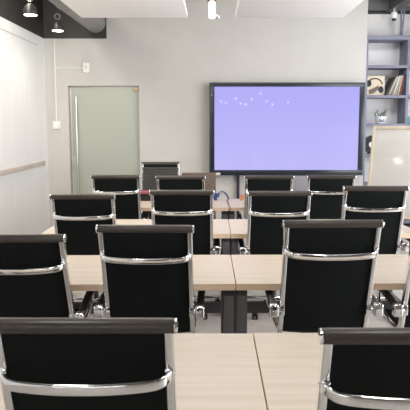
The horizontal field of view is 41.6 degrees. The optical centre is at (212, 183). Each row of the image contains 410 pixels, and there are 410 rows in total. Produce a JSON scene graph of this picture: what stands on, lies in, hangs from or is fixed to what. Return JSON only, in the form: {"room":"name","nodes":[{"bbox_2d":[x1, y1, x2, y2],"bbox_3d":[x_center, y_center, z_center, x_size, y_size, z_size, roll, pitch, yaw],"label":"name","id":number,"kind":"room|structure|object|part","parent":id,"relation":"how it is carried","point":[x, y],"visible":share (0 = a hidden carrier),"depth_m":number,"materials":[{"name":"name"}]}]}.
{"room":"training classroom","nodes":[
{"label":"training classroom","id":0,"kind":"room"},
{"bbox_2d":[0,17,49,233],"bbox_3d":[-2.675,-0.112,2.629,0.150,2.965,12.050,0,6,0],"label":"wall","id":1,"kind":"structure","parent":0,"point":[24,195],"depth_m":7.37,"materials":[{"name":"paint"}]},
{"bbox_2d":[0,28,36,44],"bbox_3d":[-2.598,-1.415,2.233,0.004,0.012,11.550,0,6,0],"label":"trim","id":2,"kind":"structure","parent":1,"relation":"attached to","point":[0,28],"depth_m":7.23,"materials":[{"name":"metal"}]},
{"bbox_2d":[0,0,43,37],"bbox_3d":[-2.675,-2.000,2.420,0.150,0.835,12.050,0,6,0],"label":"trim","id":3,"kind":"structure","parent":1,"relation":"attached to","point":[10,10],"depth_m":7.37,"materials":[{"name":"paint"}]},
{"bbox_2d":[0,161,44,175],"bbox_3d":[-2.583,0.084,4.660,0.033,0.074,7.245,0,6,0],"label":"ledge","id":4,"kind":"object","parent":1,"relation":"attached to","point":[42,163],"visible":1,"depth_m":7.25,"materials":[{"name":"metal"}]},
{"bbox_2d":[44,0,367,227],"bbox_3d":[-0.115,-1.179,8.497,4.970,3.800,0.150,0,6,0],"label":"wall","id":5,"kind":"structure","parent":0,"point":[173,62],"depth_m":8.35,"materials":[{"name":"paint"}]},
{"bbox_2d":[53,121,60,128],"bbox_3d":[-2.442,-0.916,8.430,0.115,0.120,0.041,0,6,0],"label":"wall switch","id":6,"kind":"object","parent":5,"relation":"attached to","point":[56,124],"visible":1,"depth_m":8.41,"materials":[{"name":"white paint"}]},
{"bbox_2d":[53,39,82,120],"bbox_3d":[-2.229,-1.598,8.367,0.446,1.260,0.015,0,6,0],"label":"conduit","id":7,"kind":"object","parent":5,"relation":"attached to","point":[55,68],"visible":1,"depth_m":8.35,"materials":[{"name":"white plastic"}]},
{"bbox_2d":[43,0,106,38],"bbox_3d":[-2.118,-2.653,8.334,0.965,0.835,0.150,0,6,0],"label":"trim","id":8,"kind":"structure","parent":5,"relation":"attached to","point":[73,29],"depth_m":8.29,"materials":[{"name":"paint"}]},
{"bbox_2d":[83,63,89,72],"bbox_3d":[-1.955,-1.786,8.333,0.100,0.158,0.042,0,6,0],"label":"wall sensor","id":9,"kind":"object","parent":5,"relation":"attached to","point":[86,66],"visible":1,"depth_m":8.32,"materials":[{"name":"white paint"}]},
{"bbox_2d":[69,86,139,193],"bbox_3d":[-1.702,-0.406,8.549,1.105,2.250,0.106,0,6,0],"label":"door","id":10,"kind":"structure","parent":5,"relation":"in","point":[104,120],"depth_m":8.52,"materials":[{"name":"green glass"}]},
{"bbox_3d":[-2.140,-0.491,8.502,0.032,1.730,0.032,0,6,0],"label":"handle","id":11,"kind":"part","parent":10,"relation":"part of","materials":[{"name":"silver metal"}]},
{"bbox_2d":[72,224,409,333],"bbox_3d":[1.000,1.316,3.667,7.600,0.100,14.200,0,6,0],"label":"floor","id":12,"kind":"structure","parent":0,"point":[264,323],"depth_m":4.59,"materials":[{"name":"concrete"}]},
{"bbox_2d":[0,234,94,316],"bbox_3d":[-1.036,0.764,3.238,0.630,1.090,0.807,0,6,-1],"label":"swivel chair","id":13,"kind":"object","parent":12,"relation":"on","point":[35,281],"visible":0.6,"depth_m":2.91,"materials":[{"name":"black fabric"}]},
{"bbox_3d":[-1.032,0.574,2.956,0.460,0.629,0.191,0,12,-1],"label":"backrest","id":14,"kind":"part","parent":13,"relation":"part of","materials":[{"name":"black fabric"}]},
{"bbox_3d":[-0.796,0.567,3.201,0.027,0.722,0.682,0,12,-1],"label":"rail","id":15,"kind":"part","parent":13,"relation":"part of","materials":[{"name":"silver metal"}]},
{"bbox_3d":[-0.748,0.698,3.188,0.044,0.057,0.338,0,12,-1],"label":"armrest","id":16,"kind":"part","parent":13,"relation":"part of","materials":[{"name":"black plastic"}]},
{"bbox_2d":[49,194,116,301],"bbox_3d":[-1.050,0.594,4.720,0.630,1.102,0.760,0,6,-1],"label":"swivel chair","id":17,"kind":"object","parent":12,"relation":"on","point":[76,216],"visible":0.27,"depth_m":4.37,"materials":[{"name":"black fabric"}]},
{"bbox_3d":[-1.290,0.424,4.684,0.027,0.722,0.682,0,6,-1],"label":"rail","id":18,"kind":"part","parent":17,"relation":"part of","materials":[{"name":"silver metal"}]},
{"bbox_3d":[-1.046,0.407,4.447,0.460,0.629,0.191,0,6,-1],"label":"backrest","id":19,"kind":"part","parent":17,"relation":"part of","materials":[{"name":"black fabric"}]},
{"bbox_3d":[-0.809,0.423,4.691,0.027,0.722,0.682,0,6,-1],"label":"rail","id":20,"kind":"part","parent":17,"relation":"part of","materials":[{"name":"silver metal"}]},
{"bbox_2d":[0,317,177,409],"bbox_3d":[-0.363,0.896,1.901,0.630,1.122,0.760,0,6,0],"label":"swivel chair","id":21,"kind":"object","parent":12,"relation":"on","point":[47,363],"visible":0.93,"depth_m":1.52,"materials":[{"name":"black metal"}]},
{"bbox_3d":[-0.603,0.715,1.868,0.027,0.722,0.682,0,6,0],"label":"rail","id":22,"kind":"part","parent":21,"relation":"part of","materials":[{"name":"silver metal"}]},
{"bbox_3d":[-0.123,0.715,1.868,0.027,0.722,0.682,0,6,0],"label":"rail","id":23,"kind":"part","parent":21,"relation":"part of","materials":[{"name":"silver metal"}]},
{"bbox_2d":[90,175,149,218],"bbox_3d":[-1.044,0.427,6.155,0.630,1.120,0.760,0,6,-1],"label":"swivel chair","id":24,"kind":"object","parent":12,"relation":"on","point":[126,188],"visible":0.31,"depth_m":5.80,"materials":[{"name":"black fabric"}]},
{"bbox_3d":[-1.283,0.247,6.120,0.027,0.722,0.682,0,6,-1],"label":"rail","id":25,"kind":"part","parent":24,"relation":"part of","materials":[{"name":"silver metal"}]},
{"bbox_3d":[-1.041,0.231,5.882,0.460,0.629,0.191,0,6,-1],"label":"backrest","id":26,"kind":"part","parent":24,"relation":"part of","materials":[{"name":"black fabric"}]},
{"bbox_3d":[-0.803,0.247,6.125,0.027,0.722,0.682,0,6,-1],"label":"rail","id":27,"kind":"part","parent":24,"relation":"part of","materials":[{"name":"silver metal"}]},
{"bbox_2d":[0,334,266,409],"bbox_3d":[-0.625,1.068,2.080,1.600,0.740,0.700,0,6,0],"label":"desk","id":28,"kind":"object","parent":12,"relation":"on","point":[214,371],"visible":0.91,"depth_m":2.00,"materials":[{"name":"brown wood"}]},
{"bbox_2d":[41,219,229,254],"bbox_3d":[-0.653,0.752,4.942,1.600,0.740,0.700,0,6,0],"label":"desk","id":29,"kind":"object","parent":12,"relation":"on","point":[221,229],"visible":0.23,"depth_m":4.83,"materials":[{"name":"brown wood"}]},
{"bbox_2d":[93,225,204,333],"bbox_3d":[-0.358,0.741,3.298,0.630,1.124,0.773,0,6,1],"label":"swivel chair","id":30,"kind":"object","parent":12,"relation":"on","point":[147,270],"visible":0.66,"depth_m":2.99,"materials":[{"name":"black fabric"}]},
{"bbox_3d":[-0.647,0.681,3.244,0.044,0.057,0.338,0,8,1],"label":"armrest","id":31,"kind":"part","parent":30,"relation":"part of","materials":[{"name":"black plastic"}]},
{"bbox_3d":[-0.598,0.551,3.266,0.027,0.722,0.682,0,8,1],"label":"rail","id":32,"kind":"part","parent":30,"relation":"part of","materials":[{"name":"silver metal"}]},
{"bbox_3d":[-0.362,0.541,3.022,0.460,0.629,0.191,0,8,1],"label":"backrest","id":33,"kind":"part","parent":30,"relation":"part of","materials":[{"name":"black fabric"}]},
{"bbox_3d":[-0.356,0.847,3.391,0.460,0.088,0.486,0,6,1],"label":"seat","id":34,"kind":"part","parent":30,"relation":"part of","materials":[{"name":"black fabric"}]},
{"bbox_3d":[-0.118,0.552,3.258,0.027,0.722,0.682,0,8,1],"label":"rail","id":35,"kind":"part","parent":30,"relation":"part of","materials":[{"name":"silver metal"}]},
{"bbox_3d":[-0.071,0.682,3.234,0.044,0.057,0.338,0,8,1],"label":"armrest","id":36,"kind":"part","parent":30,"relation":"part of","materials":[{"name":"black plastic"}]},
{"bbox_2d":[67,255,235,333],"bbox_3d":[-0.674,0.911,3.506,1.600,0.740,0.700,0,6,-1],"label":"desk","id":37,"kind":"object","parent":12,"relation":"on","point":[211,272],"visible":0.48,"depth_m":3.34,"materials":[{"name":"brown wood"}]},
{"bbox_2d":[141,162,179,218],"bbox_3d":[-0.700,0.323,6.931,0.630,1.158,0.738,0,6,0],"label":"chair","id":38,"kind":"object","parent":12,"relation":"on","point":[149,170],"visible":0.18,"depth_m":7.17,"materials":[{"name":"silver metal"}]},
{"bbox_3d":[-0.940,0.120,6.933,0.027,0.722,0.682,0,6,0],"label":"rail","id":39,"kind":"part","parent":38,"relation":"part of","materials":[{"name":"silver metal"}]},
{"bbox_3d":[-0.700,0.439,6.881,0.460,0.100,0.485,0,6,0],"label":"seat","id":40,"kind":"part","parent":38,"relation":"part of","materials":[{"name":"black fabric"}]},
{"bbox_3d":[-0.700,0.052,7.164,0.460,0.629,0.191,0,6,0],"label":"backrest","id":41,"kind":"part","parent":38,"relation":"part of","materials":[{"name":"black fabric"}]},
{"bbox_2d":[155,175,205,189],"bbox_3d":[-0.338,0.435,6.070,0.630,1.124,0.760,0,6,0],"label":"swivel chair","id":42,"kind":"object","parent":12,"relation":"on","point":[164,182],"visible":0.11,"depth_m":5.68,"materials":[{"name":"black fabric"}]},
{"bbox_3d":[-0.339,0.237,5.797,0.460,0.629,0.191,0,6,0],"label":"backrest","id":43,"kind":"part","parent":42,"relation":"part of","materials":[{"name":"black fabric"}]},
{"bbox_3d":[-0.098,0.254,6.036,0.027,0.722,0.682,0,6,0],"label":"rail","id":44,"kind":"part","parent":42,"relation":"part of","materials":[{"name":"silver metal"}]},
{"bbox_2d":[141,199,227,218],"bbox_3d":[-0.630,0.594,6.374,1.600,0.740,0.700,0,6,0],"label":"desk","id":45,"kind":"object","parent":12,"relation":"on","point":[221,205],"visible":0.23,"depth_m":6.06,"materials":[{"name":"brown wood"}]},
{"bbox_2d":[140,194,150,200],"bbox_3d":[-0.810,0.161,6.537,0.220,0.085,0.120,0,6,0],"label":"case","id":46,"kind":"object","parent":45,"relation":"on","point":[144,197],"visible":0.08,"depth_m":6.48,"materials":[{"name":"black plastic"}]},
{"bbox_2d":[140,190,148,193],"bbox_3d":[-0.795,0.103,6.530,0.220,0.030,0.130,0,6,-3],"label":"notebook","id":47,"kind":"object","parent":46,"relation":"on","point":[141,191],"visible":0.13,"depth_m":6.47,"materials":[{"name":"red paper"}]},
{"bbox_2d":[213,191,230,218],"bbox_3d":[0.083,0.277,6.276,0.236,0.326,0.624,0,6,0],"label":"cable","id":48,"kind":"object","parent":45,"relation":"on","point":[215,195],"visible":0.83,"depth_m":6.54,"materials":[{"name":"blue plastic"}]},
{"bbox_2d":[149,190,220,318],"bbox_3d":[-0.249,0.575,4.768,0.630,1.130,0.760,0,6,0],"label":"swivel chair","id":49,"kind":"object","parent":12,"relation":"on","point":[168,207],"visible":0.38,"depth_m":4.42,"materials":[{"name":"black fabric"}]},
{"bbox_3d":[-0.489,0.390,4.736,0.027,0.722,0.682,0,6,0],"label":"rail","id":50,"kind":"part","parent":49,"relation":"part of","materials":[{"name":"silver metal"}]},
{"bbox_3d":[-0.251,0.374,4.494,0.460,0.629,0.191,0,6,0],"label":"backrest","id":51,"kind":"part","parent":49,"relation":"part of","materials":[{"name":"black fabric"}]},
{"bbox_3d":[-0.009,0.391,4.732,0.027,0.722,0.682,0,6,0],"label":"rail","id":52,"kind":"part","parent":49,"relation":"part of","materials":[{"name":"silver metal"}]},
{"bbox_3d":[0.038,0.520,4.705,0.044,0.057,0.338,0,6,0],"label":"armrest","id":53,"kind":"part","parent":49,"relation":"part of","materials":[{"name":"black plastic"}]},
{"bbox_2d":[182,173,215,246],"bbox_3d":[-0.195,0.371,7.251,0.472,0.991,0.632,0,6,0],"label":"chair","id":54,"kind":"object","parent":12,"relation":"on","point":[210,181],"visible":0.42,"depth_m":7.45,"materials":[{"name":"wood"}]},
{"bbox_3d":[-0.195,0.126,7.484,0.472,0.555,0.060,0,0,0],"label":"backrest","id":55,"kind":"part","parent":54,"relation":"part of","materials":[{"name":"brown leather"}]},
{"bbox_2d":[227,199,243,221],"bbox_3d":[0.975,0.594,6.374,1.600,0.740,0.700,0,6,0],"label":"desk","id":56,"kind":"object","parent":12,"relation":"on","point":[235,204],"visible":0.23,"depth_m":6.11,"materials":[{"name":"brown wood"}]},
{"bbox_2d":[237,175,293,218],"bbox_3d":[0.587,0.433,6.080,0.630,1.126,0.760,0,6,0],"label":"swivel chair","id":57,"kind":"object","parent":12,"relation":"on","point":[252,182],"visible":0.27,"depth_m":5.70,"materials":[{"name":"black fabric"}]},
{"bbox_3d":[0.347,0.251,6.045,0.027,0.722,0.682,0,6,0],"label":"rail","id":58,"kind":"part","parent":57,"relation":"part of","materials":[{"name":"silver metal"}]},
{"bbox_3d":[0.827,0.250,6.049,0.027,0.722,0.682,0,6,0],"label":"rail","id":59,"kind":"part","parent":57,"relation":"part of","materials":[{"name":"silver metal"}]},
{"bbox_2d":[239,191,312,318],"bbox_3d":[0.536,0.580,4.758,0.630,1.124,0.760,0,6,0],"label":"swivel chair","id":60,"kind":"object","parent":12,"relation":"on","point":[266,211],"visible":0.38,"depth_m":4.43,"materials":[{"name":"black fabric"}]},
{"bbox_3d":[0.248,0.528,4.697,0.044,0.057,0.338,0,6,0],"label":"armrest","id":61,"kind":"part","parent":60,"relation":"part of","materials":[{"name":"black plastic"}]},
{"bbox_3d":[0.296,0.399,4.724,0.027,0.722,0.682,0,6,0],"label":"rail","id":62,"kind":"part","parent":60,"relation":"part of","materials":[{"name":"silver metal"}]},
{"bbox_3d":[0.538,0.382,4.485,0.460,0.629,0.191,0,6,0],"label":"backrest","id":63,"kind":"part","parent":60,"relation":"part of","materials":[{"name":"black fabric"}]},
{"bbox_3d":[0.776,0.398,4.726,0.027,0.722,0.682,0,6,0],"label":"rail","id":64,"kind":"part","parent":60,"relation":"part of","materials":[{"name":"silver metal"}]},
{"bbox_2d":[253,333,320,409],"bbox_3d":[0.980,1.067,2.088,1.600,0.740,0.700,0,6,0],"label":"desk","id":65,"kind":"object","parent":12,"relation":"on","point":[288,363],"visible":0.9,"depth_m":2.05,"materials":[{"name":"brown wood"}]},
{"bbox_2d":[209,82,365,218],"bbox_3d":[1.136,-0.393,8.252,2.382,2.290,0.490,0,6,0],"label":"display screen","id":66,"kind":"object","parent":12,"relation":"on","point":[298,129],"visible":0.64,"depth_m":8.32,"materials":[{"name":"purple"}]},
{"bbox_3d":[0.395,-0.292,8.477,0.044,1.960,0.044,0,6,0],"label":"stand post","id":67,"kind":"part","parent":66,"relation":"part of","materials":[{"name":"grey metal"}]},
{"bbox_2d":[229,219,409,299],"bbox_3d":[0.952,0.752,4.942,1.600,0.740,0.700,0,6,0],"label":"desk","id":68,"kind":"object","parent":12,"relation":"on","point":[238,227],"visible":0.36,"depth_m":4.69,"materials":[{"name":"brown wood"}]},
{"bbox_2d":[231,254,408,333],"bbox_3d":[0.931,0.909,3.526,1.600,0.740,0.700,0,6,-1],"label":"desk","id":69,"kind":"object","parent":12,"relation":"on","point":[251,272],"visible":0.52,"depth_m":3.39,"materials":[{"name":"brown wood"}]},
{"bbox_2d":[265,220,383,332],"bbox_3d":[0.620,0.729,3.216,0.630,1.164,0.767,0,6,-1],"label":"swivel chair","id":70,"kind":"object","parent":12,"relation":"on","point":[328,267],"visible":0.78,"depth_m":2.92,"materials":[{"name":"black fabric"}]},
{"bbox_3d":[0.333,0.653,3.151,0.044,0.057,0.338,0,7,-1],"label":"armrest","id":71,"kind":"part","parent":70,"relation":"part of","materials":[{"name":"black plastic"}]},
{"bbox_3d":[0.380,0.524,3.176,0.027,0.722,0.682,0,7,-1],"label":"rail","id":72,"kind":"part","parent":70,"relation":"part of","materials":[{"name":"silver metal"}]},
{"bbox_3d":[0.619,0.821,3.304,0.460,0.100,0.485,0,7,-1],"label":"seat","id":73,"kind":"part","parent":70,"relation":"part of","materials":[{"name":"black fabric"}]},
{"bbox_3d":[0.624,0.510,2.939,0.460,0.629,0.191,0,7,-1],"label":"backrest","id":74,"kind":"part","parent":70,"relation":"part of","materials":[{"name":"black fabric"}]},
{"bbox_3d":[0.860,0.523,3.183,0.027,0.722,0.682,0,7,-1],"label":"rail","id":75,"kind":"part","parent":70,"relation":"part of","materials":[{"name":"silver metal"}]},
{"bbox_3d":[0.909,0.653,3.159,0.044,0.057,0.338,0,7,-1],"label":"armrest","id":76,"kind":"part","parent":70,"relation":"part of","materials":[{"name":"black plastic"}]},
{"bbox_2d":[306,175,355,218],"bbox_3d":[1.262,0.427,6.155,0.630,1.120,0.760,0,6,0],"label":"swivel chair","id":77,"kind":"object","parent":12,"relation":"on","point":[327,196],"visible":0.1,"depth_m":5.81,"materials":[{"name":"black fabric"}]},
{"bbox_3d":[1.022,0.247,6.122,0.027,0.722,0.682,0,6,0],"label":"rail","id":78,"kind":"part","parent":77,"relation":"part of","materials":[{"name":"silver metal"}]},
{"bbox_2d":[315,328,409,409],"bbox_3d":[0.545,0.904,1.826,0.630,1.122,0.760,0,6,0],"label":"swivel chair","id":79,"kind":"object","parent":12,"relation":"on","point":[360,368],"visible":1,"depth_m":1.44,"materials":[{"name":"black fabric"}]},
{"bbox_3d":[0.305,0.723,1.793,0.027,0.722,0.682,0,6,0],"label":"rail","id":80,"kind":"part","parent":79,"relation":"part of","materials":[{"name":"silver metal"}]},
{"bbox_3d":[0.545,0.707,1.553,0.460,0.629,0.191,0,6,0],"label":"backrest","id":81,"kind":"part","parent":79,"relation":"part of","materials":[{"name":"black fabric"}]},
{"bbox_2d":[341,186,408,299],"bbox_3d":[1.308,0.561,4.726,0.630,1.168,0.760,0,6,1],"label":"swivel chair","id":82,"kind":"object","parent":12,"relation":"on","point":[386,203],"visible":0.41,"depth_m":4.37,"materials":[{"name":"black fabric"}]},
{"bbox_3d":[1.068,0.358,4.693,0.027,0.722,0.682,0,6,1],"label":"rail","id":83,"kind":"part","parent":82,"relation":"part of","materials":[{"name":"silver metal"}]},
{"bbox_3d":[1.306,0.342,4.450,0.460,0.629,0.191,0,6,1],"label":"backrest","id":84,"kind":"part","parent":82,"relation":"part of","materials":[{"name":"black fabric"}]},
{"bbox_3d":[1.548,0.358,4.688,0.027,0.722,0.682,0,6,1],"label":"rail","id":85,"kind":"part","parent":82,"relation":"part of","materials":[{"name":"silver metal"}]},
{"bbox_2d":[363,35,409,224],"bbox_3d":[3.058,-0.823,8.752,1.360,3.035,0.386,0,6,0],"label":"bookshelf","id":86,"kind":"object","parent":12,"relation":"on","point":[388,56],"visible":0.4,"depth_m":8.78,"materials":[{"name":"grey paint"}]},
{"bbox_2d":[365,135,371,153],"bbox_3d":[2.545,-0.622,8.644,0.302,0.298,0.049,0,6,1],"label":"vinyl record","id":87,"kind":"object","parent":86,"relation":"on","point":[368,138],"visible":0.39,"depth_m":8.64,"materials":[{"name":"black"}]},
{"bbox_2d":[367,76,384,94],"bbox_3d":[2.578,-1.557,8.580,0.300,0.309,0.038,0,6,0],"label":"framed piece","id":88,"kind":"object","parent":86,"relation":"on","point":[375,84],"visible":0.96,"depth_m":8.58,"materials":[{"name":"beige paper"}]},
{"bbox_2d":[374,109,386,123],"bbox_3d":[2.685,-1.078,8.654,0.187,0.231,0.188,6,9,45],"label":"potted succulent","id":89,"kind":"object","parent":86,"relation":"on","point":[379,120],"visible":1,"depth_m":8.61,"materials":[{"name":"white ceramic"}]},
{"bbox_2d":[375,116,385,123],"bbox_3d":[2.685,-1.018,8.661,0.188,0.112,0.188,0,6,0],"label":"pot","id":90,"kind":"object","parent":89,"relation":"attached to","point":[379,120],"depth_m":8.59,"materials":[{"name":"white ceramic"}]},
{"bbox_2d":[384,77,394,94],"bbox_3d":[2.792,-1.553,8.662,0.163,0.279,0.300,0,6,0],"label":"record sleeve","id":91,"kind":"object","parent":86,"relation":"on","point":[389,82],"visible":0.71,"depth_m":8.58,"materials":[{"name":"grey"}]},
{"bbox_2d":[386,77,396,94],"bbox_3d":[2.819,-1.556,8.662,0.148,0.286,0.300,0,6,0],"label":"record sleeve","id":92,"kind":"object","parent":86,"relation":"on","point":[393,77],"visible":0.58,"depth_m":8.52,"materials":[{"name":"grey"}]},
{"bbox_2d":[388,76,397,94],"bbox_3d":[2.845,-1.560,8.661,0.136,0.293,0.300,0,6,0],"label":"record sleeve","id":93,"kind":"object","parent":86,"relation":"on","point":[389,93],"visible":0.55,"depth_m":8.52,"materials":[{"name":"beige"}]},
{"bbox_2d":[390,76,398,94],"bbox_3d":[2.874,-1.562,8.661,0.118,0.298,0.300,0,6,0],"label":"record sleeve","id":94,"kind":"object","parent":86,"relation":"on","point":[398,76],"visible":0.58,"depth_m":8.52,"materials":[{"name":"beige"}]},
{"bbox_2d":[394,75,401,94],"bbox_3d":[2.926,-1.567,8.660,0.089,0.307,0.300,0,6,0],"label":"record sleeve","id":95,"kind":"object","parent":86,"relation":"on","point":[400,75],"visible":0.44,"depth_m":8.52,"materials":[{"name":"grey"}]},
{"bbox_2d":[397,75,402,94],"bbox_3d":[2.954,-1.567,8.660,0.070,0.309,0.300,0,6,0],"label":"record sleeve","id":96,"kind":"object","parent":86,"relation":"on","point":[398,91],"visible":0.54,"depth_m":8.52,"materials":[{"name":"beige"}]},
{"bbox_2d":[399,75,403,94],"bbox_3d":[2.981,-1.568,8.660,0.053,0.311,0.300,0,6,0],"label":"record sleeve","id":97,"kind":"object","parent":86,"relation":"on","point":[403,75],"visible":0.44,"depth_m":8.52,"materials":[{"name":"red"}]},
{"bbox_2d":[400,7,405,34],"bbox_3d":[2.997,-2.554,8.551,0.083,0.461,0.060,0,6,0],"label":"brace","id":98,"kind":"object","parent":86,"relation":"on","point":[401,20],"visible":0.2,"depth_m":8.55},
{"bbox_2d":[401,75,404,94],"bbox_3d":[3.008,-1.569,8.660,0.037,0.312,0.300,0,6,0],"label":"record sleeve","id":99,"kind":"object","parent":86,"relation":"on","point":[404,75],"visible":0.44,"depth_m":8.52,"materials":[{"name":"grey"}]},
{"bbox_2d":[367,126,409,218],"bbox_3d":[2.518,0.088,6.902,0.950,1.641,0.783,4,8,34],"label":"whiteboard","id":100,"kind":"object","parent":12,"relation":"on","point":[389,165],"visible":0.52,"depth_m":6.84,"materials":[{"name":"white"}]},
{"bbox_2d":[377,249,409,327],"bbox_3d":[1.335,0.734,3.296,0.630,1.138,0.760,0,6,0],"label":"swivel chair","id":101,"kind":"object","parent":12,"relation":"on","point":[398,316],"visible":0.5,"depth_m":3.10,"materials":[{"name":"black metal"}]},
{"bbox_3d":[1.047,0.675,3.236,0.044,0.057,0.338,0,6,0],"label":"armrest","id":102,"kind":"part","parent":101,"relation":"part of","materials":[{"name":"black plastic"}]},
{"bbox_3d":[1.335,0.845,3.383,0.460,0.100,0.485,0,6,0],"label":"seat","id":103,"kind":"part","parent":101,"relation":"part of","materials":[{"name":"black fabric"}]},
{"bbox_3d":[1.335,0.530,3.022,0.460,0.629,0.191,0,6,0],"label":"backrest","id":104,"kind":"part","parent":101,"relation":"part of","materials":[{"name":"silver metal"}]},
{"bbox_2d":[367,14,409,34],"bbox_3d":[3.425,-1.050,9.014,2.350,3.430,0.150,0,6,0],"label":"wall","id":105,"kind":"structure","parent":0,"point":[378,24],"depth_m":8.77,"materials":[{"name":"white paint"}]},
{"bbox_2d":[368,11,409,13],"bbox_3d":[3.425,-2.939,8.806,2.350,0.370,0.150,0,6,0],"label":"trim","id":106,"kind":"structure","parent":105,"relation":"attached to","point":[369,12],"depth_m":8.75,"materials":[{"name":"paint"}]},
{"bbox_3d":[1.000,-2.484,2.543,7.600,0.100,12.800,0,6,0],"label":"ceiling","id":107,"kind":"structure","parent":0,"visible":0},
{"bbox_2d":[23,0,37,16],"bbox_3d":[-2.080,-2.370,6.107,0.164,0.909,0.164,0,6,0],"label":"pendant spotlight","id":108,"kind":"object","parent":107,"relation":"hanging from","point":[29,9],"visible":1,"depth_m":6.10,"materials":[{"name":"black metal"}]},
{"bbox_2d":[51,8,63,31],"bbox_3d":[-2.070,-2.485,7.151,0.164,0.909,0.164,0,6,0],"label":"pendant spotlight","id":109,"kind":"object","parent":107,"relation":"hanging from","point":[57,26],"visible":1,"depth_m":7.15,"materials":[{"name":"black metal"}]},
{"bbox_3d":[-2.070,-2.102,7.193,0.164,0.130,0.164,0,6,0],"label":"lamp shade","id":110,"kind":"part","parent":109,"relation":"part of","materials":[{"name":"black metal"}]},
{"bbox_2d":[49,0,105,32],"bbox_3d":[-1.800,-2.323,5.020,0.336,0.763,6.490,0,6,0],"label":"ventilation duct","id":111,"kind":"object","parent":107,"relation":"hanging from","point":[95,25],"visible":0.69,"depth_m":7.44,"materials":[{"name":"grey metal"}]},
{"bbox_2d":[60,0,187,17],"bbox_3d":[-0.920,-2.110,3.711,1.245,0.900,5.200,0,6,0],"label":"ceiling panel","id":112,"kind":"object","parent":107,"relation":"hanging from","point":[83,8],"visible":1,"depth_m":5.83,"materials":[{"name":"white"}]},
{"bbox_2d":[207,0,219,18],"bbox_3d":[-0.001,-2.505,6.859,0.145,0.806,0.116,4,7,31],"label":"lamp","id":113,"kind":"object","parent":107,"relation":"hanging from","point":[211,2],"visible":1,"depth_m":6.87,"materials":[{"name":"white"}]},
{"bbox_2d":[235,0,363,17],"bbox_3d":[0.894,-2.110,3.711,1.261,0.900,5.200,0,6,0],"label":"ceiling panel","id":114,"kind":"object","parent":107,"relation":"hanging from","point":[245,8],"visible":1,"depth_m":5.83,"materials":[{"name":"white"}]},
{"bbox_2d":[368,0,409,10],"bbox_3d":[3.495,-2.941,8.639,2.210,0.330,0.100,0,6,0],"label":"ceiling","id":115,"kind":"structure","parent":107,"relation":"attached to","point":[373,5],"depth_m":8.60,"materials":[{"name":"grey paint"}]},
{"bbox_2d":[386,0,409,12],"bbox_3d":[2.880,-2.696,6.493,0.160,0.345,4.500,0,6,0],"label":"ceiling beam","id":116,"kind":"structure","parent":107,"relation":"attached to","point":[397,5],"depth_m":8.33,"materials":[{"name":"grey"}]},
{"bbox_2d":[391,9,396,20],"bbox_3d":[2.845,-2.652,8.480,0.096,0.180,0.096,0,6,0],"label":"track spotlight","id":117,"kind":"object","parent":116,"relation":"attached to","point":[394,13],"visible":1,"depth_m":8.45,"materials":[{"name":"white metal"}]}
]}

